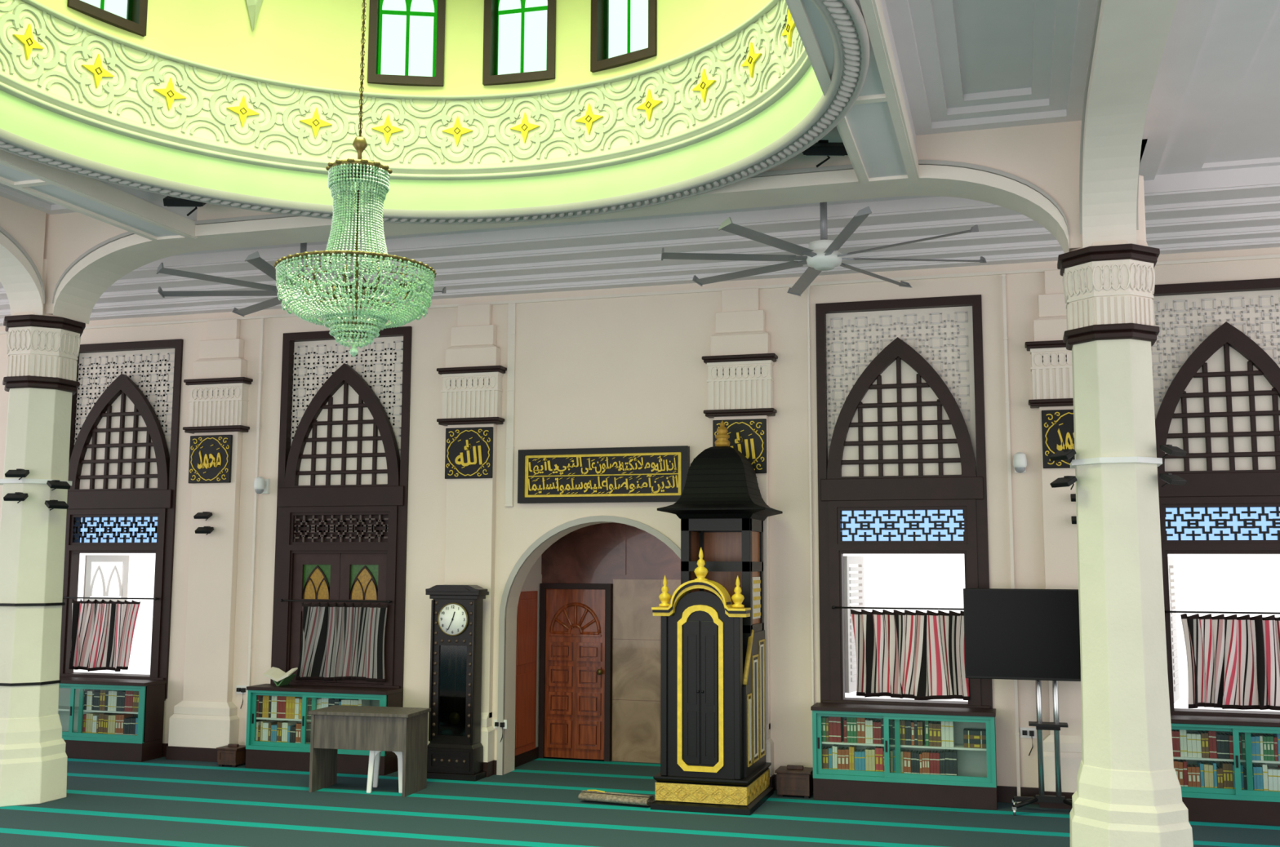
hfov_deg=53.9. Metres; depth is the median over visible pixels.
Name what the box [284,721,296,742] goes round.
book
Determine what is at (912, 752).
book
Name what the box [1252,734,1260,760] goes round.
book
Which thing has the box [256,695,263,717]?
book
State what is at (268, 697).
book
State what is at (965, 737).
book
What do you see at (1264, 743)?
book
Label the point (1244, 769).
book
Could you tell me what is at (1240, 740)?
book
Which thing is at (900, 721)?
book
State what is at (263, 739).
book
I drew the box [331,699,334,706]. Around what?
book
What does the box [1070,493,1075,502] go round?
floodlight
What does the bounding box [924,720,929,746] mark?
book
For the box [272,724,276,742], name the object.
book
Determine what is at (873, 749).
book
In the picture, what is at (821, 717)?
book
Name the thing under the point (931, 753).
book
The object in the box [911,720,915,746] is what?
book
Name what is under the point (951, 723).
book
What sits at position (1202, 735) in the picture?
book
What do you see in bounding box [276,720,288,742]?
book
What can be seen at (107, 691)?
book
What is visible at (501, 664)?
trim
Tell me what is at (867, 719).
book
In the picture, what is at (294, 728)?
book
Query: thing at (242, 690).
power socket
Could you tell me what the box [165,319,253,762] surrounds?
pilaster
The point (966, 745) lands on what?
book
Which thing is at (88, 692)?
book
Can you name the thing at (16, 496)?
floodlight
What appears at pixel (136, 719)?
book
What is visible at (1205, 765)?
book
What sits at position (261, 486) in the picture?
security camera
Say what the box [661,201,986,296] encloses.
ceiling fan
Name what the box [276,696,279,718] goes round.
book
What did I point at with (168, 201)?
floodlight
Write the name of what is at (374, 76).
window
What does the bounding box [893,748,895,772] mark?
book
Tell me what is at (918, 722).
book
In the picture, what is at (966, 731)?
book
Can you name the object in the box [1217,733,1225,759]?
book
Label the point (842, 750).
book
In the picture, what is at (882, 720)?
book
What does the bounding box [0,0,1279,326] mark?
ceiling
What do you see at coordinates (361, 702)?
book
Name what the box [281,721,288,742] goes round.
book
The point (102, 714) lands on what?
book
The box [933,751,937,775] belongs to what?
book
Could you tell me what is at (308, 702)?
book
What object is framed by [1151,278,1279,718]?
window
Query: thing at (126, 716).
book
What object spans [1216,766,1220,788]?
book
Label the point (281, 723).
book
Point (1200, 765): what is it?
book
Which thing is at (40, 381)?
column
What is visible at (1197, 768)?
book
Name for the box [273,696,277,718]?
book
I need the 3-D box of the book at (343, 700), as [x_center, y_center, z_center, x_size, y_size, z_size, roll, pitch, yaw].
[-3.026,2.951,12.973,0.035,0.210,0.169,-2,-7,16]
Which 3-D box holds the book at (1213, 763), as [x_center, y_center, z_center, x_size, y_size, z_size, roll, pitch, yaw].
[4.846,2.987,10.622,0.024,0.253,0.169,-2,-7,16]
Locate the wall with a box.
[0,247,1279,787]
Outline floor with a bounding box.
[0,756,1279,846]
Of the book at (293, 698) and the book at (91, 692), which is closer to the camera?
the book at (293, 698)
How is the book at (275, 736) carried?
on the bookcase at (259, 754)
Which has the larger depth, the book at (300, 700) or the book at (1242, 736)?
the book at (300, 700)
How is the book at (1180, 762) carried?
on the bookcase at (1237, 806)
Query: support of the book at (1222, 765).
on the bookcase at (1237, 806)
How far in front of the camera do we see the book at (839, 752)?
11.43 m
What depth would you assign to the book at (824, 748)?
11.47 m
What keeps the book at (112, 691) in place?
on the bookcase at (147, 745)
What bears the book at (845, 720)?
on the bookcase at (975, 785)
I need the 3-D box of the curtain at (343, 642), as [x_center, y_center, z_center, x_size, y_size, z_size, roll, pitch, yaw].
[-3.139,2.302,13.239,1.057,0.827,0.067,-2,-7,16]
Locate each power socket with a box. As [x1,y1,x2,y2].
[235,685,247,709]
[493,720,506,742]
[1019,727,1036,755]
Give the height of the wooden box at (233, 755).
0.220 m
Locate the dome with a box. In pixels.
[0,0,869,224]
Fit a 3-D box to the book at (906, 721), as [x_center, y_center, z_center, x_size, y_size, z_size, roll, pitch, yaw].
[2.418,2.790,11.369,0.024,0.209,0.169,-2,-7,16]
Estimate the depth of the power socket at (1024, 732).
11.29 m
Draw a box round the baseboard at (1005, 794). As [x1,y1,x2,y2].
[161,743,1039,804]
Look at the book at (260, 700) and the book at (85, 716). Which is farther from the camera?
the book at (85, 716)
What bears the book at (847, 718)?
on the bookcase at (975, 785)
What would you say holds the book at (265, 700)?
on the bookcase at (259, 754)
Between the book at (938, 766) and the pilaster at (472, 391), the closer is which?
the book at (938, 766)
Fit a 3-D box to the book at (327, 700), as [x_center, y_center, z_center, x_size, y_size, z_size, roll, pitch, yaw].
[-3.198,2.948,13.025,0.026,0.228,0.169,-2,-7,16]
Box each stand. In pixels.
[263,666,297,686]
[1012,680,1072,815]
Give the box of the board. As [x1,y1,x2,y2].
[517,445,689,503]
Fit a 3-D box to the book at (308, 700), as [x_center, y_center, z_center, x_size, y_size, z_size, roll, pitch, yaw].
[-3.433,2.967,13.093,0.032,0.203,0.169,-2,-7,16]
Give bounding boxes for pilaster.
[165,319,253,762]
[436,303,506,777]
[702,288,777,791]
[1024,269,1081,809]
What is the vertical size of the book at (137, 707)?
0.229 m
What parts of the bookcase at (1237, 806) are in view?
sliding door, shelf, handle, sliding door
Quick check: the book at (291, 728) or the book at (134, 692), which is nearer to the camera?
the book at (291, 728)
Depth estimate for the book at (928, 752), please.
11.21 m
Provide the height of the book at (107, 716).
0.251 m
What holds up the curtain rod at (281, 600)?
attached to the window at (342, 499)
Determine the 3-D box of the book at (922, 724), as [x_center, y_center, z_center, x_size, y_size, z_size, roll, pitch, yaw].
[2.541,2.787,11.333,0.022,0.209,0.169,-2,-7,16]
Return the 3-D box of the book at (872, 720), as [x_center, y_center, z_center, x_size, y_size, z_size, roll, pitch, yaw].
[2.117,2.801,11.457,0.021,0.205,0.169,-2,-7,16]
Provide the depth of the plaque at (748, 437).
12.20 m
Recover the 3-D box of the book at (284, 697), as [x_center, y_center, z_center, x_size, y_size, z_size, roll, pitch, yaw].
[-3.679,2.959,13.167,0.033,0.235,0.169,-2,-7,16]
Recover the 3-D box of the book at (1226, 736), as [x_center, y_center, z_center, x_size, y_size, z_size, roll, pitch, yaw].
[4.944,2.722,10.623,0.030,0.195,0.169,-2,-7,16]
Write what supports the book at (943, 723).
on the bookcase at (975, 785)
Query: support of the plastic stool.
on the floor
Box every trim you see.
[0,149,197,242]
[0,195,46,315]
[0,253,1279,334]
[496,515,680,775]
[504,303,515,506]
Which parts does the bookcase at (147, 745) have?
sliding door, shelf, frame, sliding door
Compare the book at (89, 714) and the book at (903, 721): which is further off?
the book at (89, 714)
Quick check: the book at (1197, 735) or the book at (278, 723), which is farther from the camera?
the book at (278, 723)
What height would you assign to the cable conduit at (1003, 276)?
4.820 m
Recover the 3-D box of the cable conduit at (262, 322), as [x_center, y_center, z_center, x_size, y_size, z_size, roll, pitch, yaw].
[-4.211,1.226,13.737,0.038,4.820,0.029,-2,-7,16]
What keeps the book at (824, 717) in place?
on the bookcase at (975, 785)
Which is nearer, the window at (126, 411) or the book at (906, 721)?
the book at (906, 721)
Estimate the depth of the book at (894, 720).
11.32 m
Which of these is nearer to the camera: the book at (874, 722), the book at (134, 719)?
the book at (874, 722)
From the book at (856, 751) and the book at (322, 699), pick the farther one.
the book at (322, 699)
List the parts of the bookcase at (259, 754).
sliding door, shelf, handle, frame, sliding door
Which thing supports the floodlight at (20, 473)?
attached to the column at (40, 381)
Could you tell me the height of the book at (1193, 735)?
0.193 m
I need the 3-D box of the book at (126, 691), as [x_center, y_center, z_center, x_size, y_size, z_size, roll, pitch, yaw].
[-5.547,3.015,13.718,0.032,0.233,0.169,-2,-7,16]
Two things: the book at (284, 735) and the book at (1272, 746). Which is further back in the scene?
the book at (284, 735)
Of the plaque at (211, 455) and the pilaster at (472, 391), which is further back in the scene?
the plaque at (211, 455)
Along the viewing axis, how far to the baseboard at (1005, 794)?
11.30 m
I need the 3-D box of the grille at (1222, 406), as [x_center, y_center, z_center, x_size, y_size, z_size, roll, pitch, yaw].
[5.219,-0.126,11.137,1.177,1.190,0.046,-2,-7,16]
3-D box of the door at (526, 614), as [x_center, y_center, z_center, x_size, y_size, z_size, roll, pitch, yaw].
[-1.236,2.655,13.460,0.040,1.700,0.680,-2,-7,16]
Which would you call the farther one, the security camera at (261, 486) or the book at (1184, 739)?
the security camera at (261, 486)
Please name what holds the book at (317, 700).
on the bookcase at (259, 754)
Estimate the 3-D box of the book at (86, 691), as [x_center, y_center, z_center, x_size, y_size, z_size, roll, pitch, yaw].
[-6.052,3.030,13.867,0.026,0.233,0.169,-2,-7,16]
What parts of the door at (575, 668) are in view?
knob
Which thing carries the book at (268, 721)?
on the bookcase at (259, 754)
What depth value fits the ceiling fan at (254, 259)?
11.93 m
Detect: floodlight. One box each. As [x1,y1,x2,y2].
[3,492,28,503]
[4,469,29,479]
[44,500,68,511]
[46,480,71,490]
[163,195,205,216]
[193,511,212,520]
[195,526,213,535]
[801,139,848,167]
[1048,448,1076,463]
[1049,475,1077,489]
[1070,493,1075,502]
[1071,516,1076,524]
[1159,473,1186,487]
[1160,444,1186,457]
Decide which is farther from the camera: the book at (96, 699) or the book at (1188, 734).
the book at (96, 699)
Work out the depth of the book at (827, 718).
11.49 m
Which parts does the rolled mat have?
tie cord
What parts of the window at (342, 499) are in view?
sill, stained glass, arch frame, transom glass, arch pane, spandrel panel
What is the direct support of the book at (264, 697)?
on the bookcase at (259, 754)
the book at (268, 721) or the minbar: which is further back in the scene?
the book at (268, 721)
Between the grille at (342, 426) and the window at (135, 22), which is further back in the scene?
the grille at (342, 426)
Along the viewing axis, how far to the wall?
12.76 m
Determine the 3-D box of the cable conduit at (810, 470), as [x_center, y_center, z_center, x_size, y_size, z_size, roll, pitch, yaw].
[1.633,1.052,12.014,0.028,4.820,0.029,-2,-7,16]
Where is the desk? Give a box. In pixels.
[308,705,431,797]
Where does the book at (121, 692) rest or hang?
on the bookcase at (147, 745)
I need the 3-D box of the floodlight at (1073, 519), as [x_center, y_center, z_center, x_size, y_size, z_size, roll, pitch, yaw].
[3.943,0.866,11.221,0.180,0.096,0.137,-2,-7,16]
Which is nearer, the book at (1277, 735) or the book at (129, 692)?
the book at (1277, 735)
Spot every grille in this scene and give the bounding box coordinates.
[77,391,157,488]
[297,381,387,485]
[841,357,960,476]
[1164,342,1279,471]
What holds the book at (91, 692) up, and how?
on the bookcase at (147, 745)
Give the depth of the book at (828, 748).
11.46 m
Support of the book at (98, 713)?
on the bookcase at (147, 745)
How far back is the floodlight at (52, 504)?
11.34 m
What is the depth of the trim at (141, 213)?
10.21 m
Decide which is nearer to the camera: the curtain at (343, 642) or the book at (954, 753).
the book at (954, 753)
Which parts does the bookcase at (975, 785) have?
sliding door, handle, shelf, sliding door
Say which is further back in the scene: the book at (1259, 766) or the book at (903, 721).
the book at (903, 721)
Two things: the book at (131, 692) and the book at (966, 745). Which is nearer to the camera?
the book at (966, 745)
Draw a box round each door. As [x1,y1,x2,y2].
[515,591,537,755]
[537,583,612,761]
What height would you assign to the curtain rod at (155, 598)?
0.032 m
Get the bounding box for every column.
[0,258,85,807]
[1057,175,1193,846]
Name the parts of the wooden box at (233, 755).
lid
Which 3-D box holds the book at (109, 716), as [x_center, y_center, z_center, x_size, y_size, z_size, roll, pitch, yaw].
[-5.745,3.306,13.743,0.030,0.245,0.169,-2,-7,16]
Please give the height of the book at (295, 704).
0.207 m
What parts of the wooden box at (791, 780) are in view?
lid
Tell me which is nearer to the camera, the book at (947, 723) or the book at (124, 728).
the book at (947, 723)
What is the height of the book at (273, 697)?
0.224 m
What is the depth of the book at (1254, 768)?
10.46 m
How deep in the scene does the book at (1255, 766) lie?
10.45 m
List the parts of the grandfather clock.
glass pane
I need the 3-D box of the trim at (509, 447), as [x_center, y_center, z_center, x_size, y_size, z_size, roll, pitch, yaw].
[-1.345,-0.201,13.078,0.088,2.129,0.029,-2,-7,16]
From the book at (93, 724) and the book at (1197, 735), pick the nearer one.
the book at (1197, 735)
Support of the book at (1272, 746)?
on the bookcase at (1237, 806)
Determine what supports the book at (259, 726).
on the bookcase at (259, 754)
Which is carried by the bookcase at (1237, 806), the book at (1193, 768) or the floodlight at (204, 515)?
the book at (1193, 768)
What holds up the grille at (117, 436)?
attached to the window at (126, 411)
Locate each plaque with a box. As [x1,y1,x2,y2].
[188,435,232,483]
[444,426,493,479]
[712,418,766,473]
[1041,409,1075,468]
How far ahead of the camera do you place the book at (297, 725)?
13.01 m
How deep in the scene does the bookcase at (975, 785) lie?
11.24 m
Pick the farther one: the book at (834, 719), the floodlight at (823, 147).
the book at (834, 719)
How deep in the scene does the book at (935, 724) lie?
11.22 m
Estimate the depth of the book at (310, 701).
13.00 m
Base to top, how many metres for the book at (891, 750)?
0.234 m
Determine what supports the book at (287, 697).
on the bookcase at (259, 754)
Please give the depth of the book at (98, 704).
13.74 m
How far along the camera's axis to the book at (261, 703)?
13.16 m
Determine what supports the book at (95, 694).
on the bookcase at (147, 745)
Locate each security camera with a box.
[253,476,270,493]
[1013,452,1026,473]
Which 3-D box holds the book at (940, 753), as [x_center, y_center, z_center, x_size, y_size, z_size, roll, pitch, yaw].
[2.700,3.058,11.254,0.021,0.239,0.169,-2,-7,16]
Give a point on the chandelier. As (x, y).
(359, 171)
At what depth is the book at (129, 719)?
13.59 m
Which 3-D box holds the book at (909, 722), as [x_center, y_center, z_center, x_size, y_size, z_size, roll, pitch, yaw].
[2.442,2.788,11.362,0.024,0.212,0.169,-2,-7,16]
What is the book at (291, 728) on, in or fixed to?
on the bookcase at (259, 754)
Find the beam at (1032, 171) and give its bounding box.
[43,120,1082,324]
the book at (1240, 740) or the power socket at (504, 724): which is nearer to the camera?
the book at (1240, 740)
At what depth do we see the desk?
11.67 m
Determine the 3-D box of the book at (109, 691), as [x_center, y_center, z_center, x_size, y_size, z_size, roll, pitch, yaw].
[-5.754,3.031,13.778,0.035,0.214,0.169,-2,-7,16]
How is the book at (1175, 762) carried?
on the bookcase at (1237, 806)
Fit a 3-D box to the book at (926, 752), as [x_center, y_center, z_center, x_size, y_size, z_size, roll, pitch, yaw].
[2.572,3.064,11.292,0.021,0.235,0.169,-2,-7,16]
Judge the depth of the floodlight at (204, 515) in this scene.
13.76 m
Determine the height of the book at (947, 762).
0.249 m
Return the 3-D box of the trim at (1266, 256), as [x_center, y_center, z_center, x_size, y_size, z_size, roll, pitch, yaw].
[-0.401,-1.302,12.925,22.000,0.030,0.025,-2,-7,16]
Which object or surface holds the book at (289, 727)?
on the bookcase at (259, 754)
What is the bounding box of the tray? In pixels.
[1028,721,1067,730]
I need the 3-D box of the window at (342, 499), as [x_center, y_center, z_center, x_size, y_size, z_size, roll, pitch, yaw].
[-3.182,1.003,13.620,1.580,4.045,0.340,-2,-7,16]
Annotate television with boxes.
[963,588,1080,681]
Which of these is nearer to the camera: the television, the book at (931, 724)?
the television
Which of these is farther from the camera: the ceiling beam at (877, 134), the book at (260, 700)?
the book at (260, 700)
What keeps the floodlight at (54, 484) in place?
attached to the column at (40, 381)
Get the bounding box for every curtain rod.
[62,596,158,600]
[280,599,391,603]
[831,606,963,610]
[1164,611,1279,614]
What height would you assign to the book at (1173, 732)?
0.211 m
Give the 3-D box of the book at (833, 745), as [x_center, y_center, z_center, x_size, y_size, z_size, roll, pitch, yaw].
[1.785,3.077,11.525,0.021,0.256,0.169,-2,-7,16]
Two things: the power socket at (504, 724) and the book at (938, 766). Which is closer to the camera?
the book at (938, 766)
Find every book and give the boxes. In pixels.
[82,715,86,733]
[84,689,93,710]
[84,712,93,733]
[86,690,92,710]
[87,712,97,733]
[88,691,92,710]
[89,712,103,733]
[91,689,100,710]
[92,715,98,733]
[93,692,97,710]
[93,715,98,733]
[95,692,100,711]
[96,717,98,733]
[97,693,100,711]
[97,712,106,733]
[99,689,102,711]
[100,712,110,733]
[102,689,106,711]
[102,713,113,733]
[104,690,109,711]
[105,713,118,734]
[107,690,111,711]
[107,714,117,734]
[109,714,119,734]
[110,690,117,711]
[111,715,115,734]
[113,690,124,711]
[115,690,125,711]
[115,713,125,734]
[117,714,124,734]
[119,691,124,711]
[120,714,133,735]
[121,691,125,711]
[123,716,136,735]
[124,690,128,711]
[124,717,133,735]
[127,691,130,711]
[127,717,133,735]
[129,691,133,711]
[129,717,137,735]
[132,691,135,712]
[132,718,135,735]
[134,691,137,712]
[134,718,137,735]
[136,691,139,712]
[255,720,264,741]
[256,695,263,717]
[257,725,260,741]
[258,697,262,717]
[260,697,262,717]
[260,720,271,741]
[262,695,266,717]
[262,721,271,741]
[263,721,273,742]
[264,695,266,717]
[266,696,269,718]
[266,721,275,742]
[267,721,279,742]
[268,696,271,718]
[271,696,274,718]
[271,724,277,742]
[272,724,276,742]
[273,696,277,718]
[274,725,276,742]
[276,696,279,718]
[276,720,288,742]
[279,696,283,718]
[279,720,288,742]
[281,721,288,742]
[282,696,286,718]
[283,721,292,742]
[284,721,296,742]
[285,696,288,719]
[287,724,296,742]
[288,697,292,719]
[289,725,296,742]
[291,697,302,719]
[292,726,296,742]
[294,697,299,719]
[295,723,301,743]
[296,697,302,719]
[297,722,307,743]
[298,697,308,719]
[306,697,311,713]
[306,700,311,719]
[306,723,311,743]
[307,724,311,743]
[310,701,311,719]
[316,698,319,709]
[318,698,321,709]
[320,697,324,708]
[325,698,330,707]
[328,698,334,706]
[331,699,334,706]
[336,698,346,705]
[341,699,346,706]
[346,699,353,706]
[358,699,369,706]
[821,716,823,742]
[822,716,827,742]
[822,746,826,768]
[825,746,829,768]
[826,716,829,742]
[828,716,833,742]
[828,746,832,769]
[832,716,836,742]
[832,744,836,769]
[835,744,839,769]
[836,717,843,742]
[837,747,843,769]
[840,747,845,769]
[844,718,847,742]
[844,747,848,770]
[846,717,850,742]
[848,745,853,770]
[849,717,853,742]
[851,745,856,770]
[853,717,857,743]
[854,749,859,770]
[857,718,861,743]
[857,749,862,770]
[861,718,866,743]
[861,750,865,771]
[865,718,868,743]
[865,747,870,771]
[867,718,871,743]
[868,747,872,771]
[870,718,874,743]
[871,748,875,771]
[872,720,877,744]
[875,720,878,744]
[875,746,879,772]
[878,720,881,744]
[879,746,884,772]
[880,719,884,744]
[888,719,893,744]
[889,749,893,772]
[893,720,894,745]
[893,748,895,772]
[899,720,902,745]
[900,750,904,773]
[902,720,906,745]
[903,749,908,773]
[905,720,908,745]
[906,751,911,773]
[907,720,911,745]
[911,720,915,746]
[911,751,914,773]
[913,751,917,773]
[914,720,918,746]
[916,751,919,774]
[917,720,920,746]
[919,752,922,774]
[920,720,924,746]
[921,751,924,774]
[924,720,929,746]
[924,750,928,774]
[926,750,930,774]
[928,721,933,746]
[929,751,933,774]
[933,722,937,746]
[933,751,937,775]
[936,751,940,775]
[937,722,941,746]
[939,750,942,775]
[941,721,945,746]
[942,750,945,775]
[945,721,949,746]
[945,750,949,775]
[948,750,953,776]
[949,721,954,747]
[952,751,957,776]
[963,728,986,735]
[963,734,986,740]
[963,739,986,744]
[964,743,986,748]
[1171,729,1176,756]
[1173,729,1180,757]
[1173,760,1178,780]
[1177,729,1183,757]
[1177,760,1183,786]
[1181,760,1187,786]
[1182,729,1187,757]
[1186,732,1192,757]
[1186,764,1192,786]
[1189,732,1196,757]
[1189,764,1196,787]
[1193,764,1200,787]
[1195,732,1201,758]
[1197,761,1204,787]
[1198,731,1205,758]
[1201,730,1208,758]
[1201,762,1208,787]
[1205,730,1213,758]
[1205,762,1213,788]
[1210,761,1217,788]
[1212,731,1217,759]
[1215,733,1221,759]
[1216,765,1223,788]
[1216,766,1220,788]
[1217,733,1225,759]
[1219,761,1226,788]
[1222,733,1229,759]
[1224,761,1230,789]
[1226,733,1233,759]
[1227,761,1233,789]
[1231,762,1235,789]
[1238,733,1245,759]
[1239,735,1242,759]
[1240,763,1244,789]
[1243,768,1247,790]
[1250,734,1256,760]
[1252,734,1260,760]
[1252,764,1257,791]
[1252,764,1260,791]
[1256,733,1263,760]
[1256,764,1263,791]
[1258,763,1268,791]
[1262,734,1267,760]
[1263,734,1271,760]
[1266,734,1275,761]
[1266,766,1273,791]
[1268,766,1278,791]
[1271,735,1278,761]
[1273,733,1279,761]
[1275,767,1279,791]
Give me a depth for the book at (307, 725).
12.98 m
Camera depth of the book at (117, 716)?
13.64 m
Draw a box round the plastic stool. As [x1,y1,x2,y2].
[366,751,403,793]
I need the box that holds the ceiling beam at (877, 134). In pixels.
[785,0,919,184]
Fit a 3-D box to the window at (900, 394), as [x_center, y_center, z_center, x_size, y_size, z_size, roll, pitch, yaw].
[2.541,0.857,12.147,1.580,4.045,0.753,-2,-7,16]
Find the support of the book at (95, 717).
on the bookcase at (147, 745)
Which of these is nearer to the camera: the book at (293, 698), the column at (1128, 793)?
the column at (1128, 793)
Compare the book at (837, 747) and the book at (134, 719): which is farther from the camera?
the book at (134, 719)
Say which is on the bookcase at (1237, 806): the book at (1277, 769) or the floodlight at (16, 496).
the book at (1277, 769)
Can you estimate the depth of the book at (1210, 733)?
10.58 m
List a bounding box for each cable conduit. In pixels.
[244,318,264,746]
[807,286,813,768]
[1001,274,1020,804]
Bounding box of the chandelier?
[273,0,436,357]
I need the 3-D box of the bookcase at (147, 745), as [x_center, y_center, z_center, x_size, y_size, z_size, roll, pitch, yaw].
[-6.035,3.239,13.838,1.620,0.830,0.360,-2,-7,16]
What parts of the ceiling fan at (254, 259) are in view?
rod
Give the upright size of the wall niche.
2.800 m
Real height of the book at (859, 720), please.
0.239 m
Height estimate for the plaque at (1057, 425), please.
0.530 m
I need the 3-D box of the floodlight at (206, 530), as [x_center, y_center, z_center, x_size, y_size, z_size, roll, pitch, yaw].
[-4.758,1.174,13.773,0.180,0.096,0.137,-1,-7,11]
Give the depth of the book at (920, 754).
11.23 m
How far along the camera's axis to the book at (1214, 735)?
10.57 m
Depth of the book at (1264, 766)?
10.44 m
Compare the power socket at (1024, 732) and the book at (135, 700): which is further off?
the book at (135, 700)
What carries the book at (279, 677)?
on the bookcase at (259, 754)
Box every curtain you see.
[68,599,140,671]
[295,602,387,682]
[850,609,969,700]
[1180,613,1279,711]
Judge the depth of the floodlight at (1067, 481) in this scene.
8.86 m
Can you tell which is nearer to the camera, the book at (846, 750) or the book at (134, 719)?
the book at (846, 750)
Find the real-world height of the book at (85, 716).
0.237 m
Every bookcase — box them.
[57,676,166,762]
[245,684,402,775]
[810,702,997,810]
[1170,715,1279,826]
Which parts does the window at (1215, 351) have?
spandrel panel, arch frame, arch pane, sill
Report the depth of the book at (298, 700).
13.04 m
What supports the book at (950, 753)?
on the bookcase at (975, 785)
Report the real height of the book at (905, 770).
0.233 m
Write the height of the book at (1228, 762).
0.253 m
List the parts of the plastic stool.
leg, leg, seat, leg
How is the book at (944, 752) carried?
on the bookcase at (975, 785)
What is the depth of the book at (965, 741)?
11.12 m
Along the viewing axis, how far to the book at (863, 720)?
11.40 m
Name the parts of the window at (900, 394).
spandrel panel, arch pane, arch frame, sill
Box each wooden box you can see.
[216,743,245,768]
[774,764,813,799]
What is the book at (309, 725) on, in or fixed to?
on the bookcase at (259, 754)
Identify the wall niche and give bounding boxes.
[520,522,680,764]
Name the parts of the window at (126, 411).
sill, arch pane, arch frame, spandrel panel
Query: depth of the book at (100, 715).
13.70 m
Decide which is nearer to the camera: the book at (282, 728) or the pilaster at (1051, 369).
the pilaster at (1051, 369)
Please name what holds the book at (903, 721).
on the bookcase at (975, 785)
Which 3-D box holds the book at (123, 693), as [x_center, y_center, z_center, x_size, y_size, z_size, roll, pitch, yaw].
[-5.582,3.028,13.727,0.034,0.208,0.169,-2,-7,16]
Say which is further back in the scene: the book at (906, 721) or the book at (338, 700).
the book at (338, 700)
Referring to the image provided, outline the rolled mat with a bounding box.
[577,790,654,806]
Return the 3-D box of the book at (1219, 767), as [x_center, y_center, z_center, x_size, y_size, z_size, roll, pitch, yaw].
[4.892,3.006,10.607,0.021,0.212,0.169,-2,-7,16]
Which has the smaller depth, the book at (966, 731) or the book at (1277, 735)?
the book at (1277, 735)
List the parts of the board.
panel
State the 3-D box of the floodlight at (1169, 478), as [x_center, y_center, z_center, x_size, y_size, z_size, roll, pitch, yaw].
[3.683,0.393,8.738,0.180,0.096,0.137,5,-8,-35]
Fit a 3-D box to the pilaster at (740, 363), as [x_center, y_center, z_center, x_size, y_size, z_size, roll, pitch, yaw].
[0.973,1.062,12.162,0.730,4.830,0.180,-2,-7,16]
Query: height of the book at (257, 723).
0.241 m
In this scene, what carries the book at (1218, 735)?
on the bookcase at (1237, 806)
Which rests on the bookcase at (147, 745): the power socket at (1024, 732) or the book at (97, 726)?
the book at (97, 726)
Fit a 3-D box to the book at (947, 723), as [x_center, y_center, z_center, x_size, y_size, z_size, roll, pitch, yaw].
[2.757,2.767,11.270,0.034,0.235,0.169,-2,-7,16]
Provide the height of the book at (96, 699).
0.191 m
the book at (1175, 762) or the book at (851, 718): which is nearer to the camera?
the book at (1175, 762)
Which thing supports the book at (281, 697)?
on the bookcase at (259, 754)
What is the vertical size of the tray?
0.060 m
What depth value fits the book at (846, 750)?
11.41 m
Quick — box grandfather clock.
[425,585,488,782]
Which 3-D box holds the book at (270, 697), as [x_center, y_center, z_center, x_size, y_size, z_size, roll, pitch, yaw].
[-3.841,2.967,13.215,0.026,0.228,0.169,-2,-7,16]
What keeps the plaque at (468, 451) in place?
attached to the pilaster at (472, 391)
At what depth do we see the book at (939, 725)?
11.21 m
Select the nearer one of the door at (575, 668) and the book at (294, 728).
the book at (294, 728)
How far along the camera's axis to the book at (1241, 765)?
10.49 m
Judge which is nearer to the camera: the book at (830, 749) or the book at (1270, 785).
the book at (1270, 785)
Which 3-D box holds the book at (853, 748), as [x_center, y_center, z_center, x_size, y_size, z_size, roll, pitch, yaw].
[1.952,3.072,11.475,0.022,0.255,0.169,-2,-7,16]
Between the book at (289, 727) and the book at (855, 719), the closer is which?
the book at (855, 719)
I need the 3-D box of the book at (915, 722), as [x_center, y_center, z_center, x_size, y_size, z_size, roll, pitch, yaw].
[2.495,2.775,11.348,0.024,0.236,0.169,-2,-7,16]
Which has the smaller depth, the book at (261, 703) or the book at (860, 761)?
the book at (860, 761)
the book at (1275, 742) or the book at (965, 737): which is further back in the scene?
the book at (965, 737)
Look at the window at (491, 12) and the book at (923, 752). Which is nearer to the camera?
the window at (491, 12)
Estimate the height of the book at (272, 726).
0.218 m
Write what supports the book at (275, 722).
on the bookcase at (259, 754)
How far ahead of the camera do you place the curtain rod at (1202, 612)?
10.88 m
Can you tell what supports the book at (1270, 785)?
on the bookcase at (1237, 806)
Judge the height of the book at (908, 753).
0.230 m
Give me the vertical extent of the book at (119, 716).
0.254 m
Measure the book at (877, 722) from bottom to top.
0.190 m
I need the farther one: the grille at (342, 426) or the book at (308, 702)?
the grille at (342, 426)
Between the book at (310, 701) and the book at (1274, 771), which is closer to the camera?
the book at (1274, 771)
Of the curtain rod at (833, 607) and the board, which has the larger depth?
the board
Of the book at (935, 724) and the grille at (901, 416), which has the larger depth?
the grille at (901, 416)
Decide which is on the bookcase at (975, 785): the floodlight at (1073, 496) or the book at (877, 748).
the book at (877, 748)
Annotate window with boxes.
[59,338,183,701]
[66,0,147,36]
[270,326,412,707]
[367,0,445,86]
[482,0,555,85]
[590,0,657,72]
[815,294,992,708]
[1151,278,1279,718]
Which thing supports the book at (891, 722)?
on the bookcase at (975, 785)
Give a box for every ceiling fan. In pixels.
[155,242,446,319]
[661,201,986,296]
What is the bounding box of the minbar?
[650,421,782,815]
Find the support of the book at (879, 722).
on the bookcase at (975, 785)

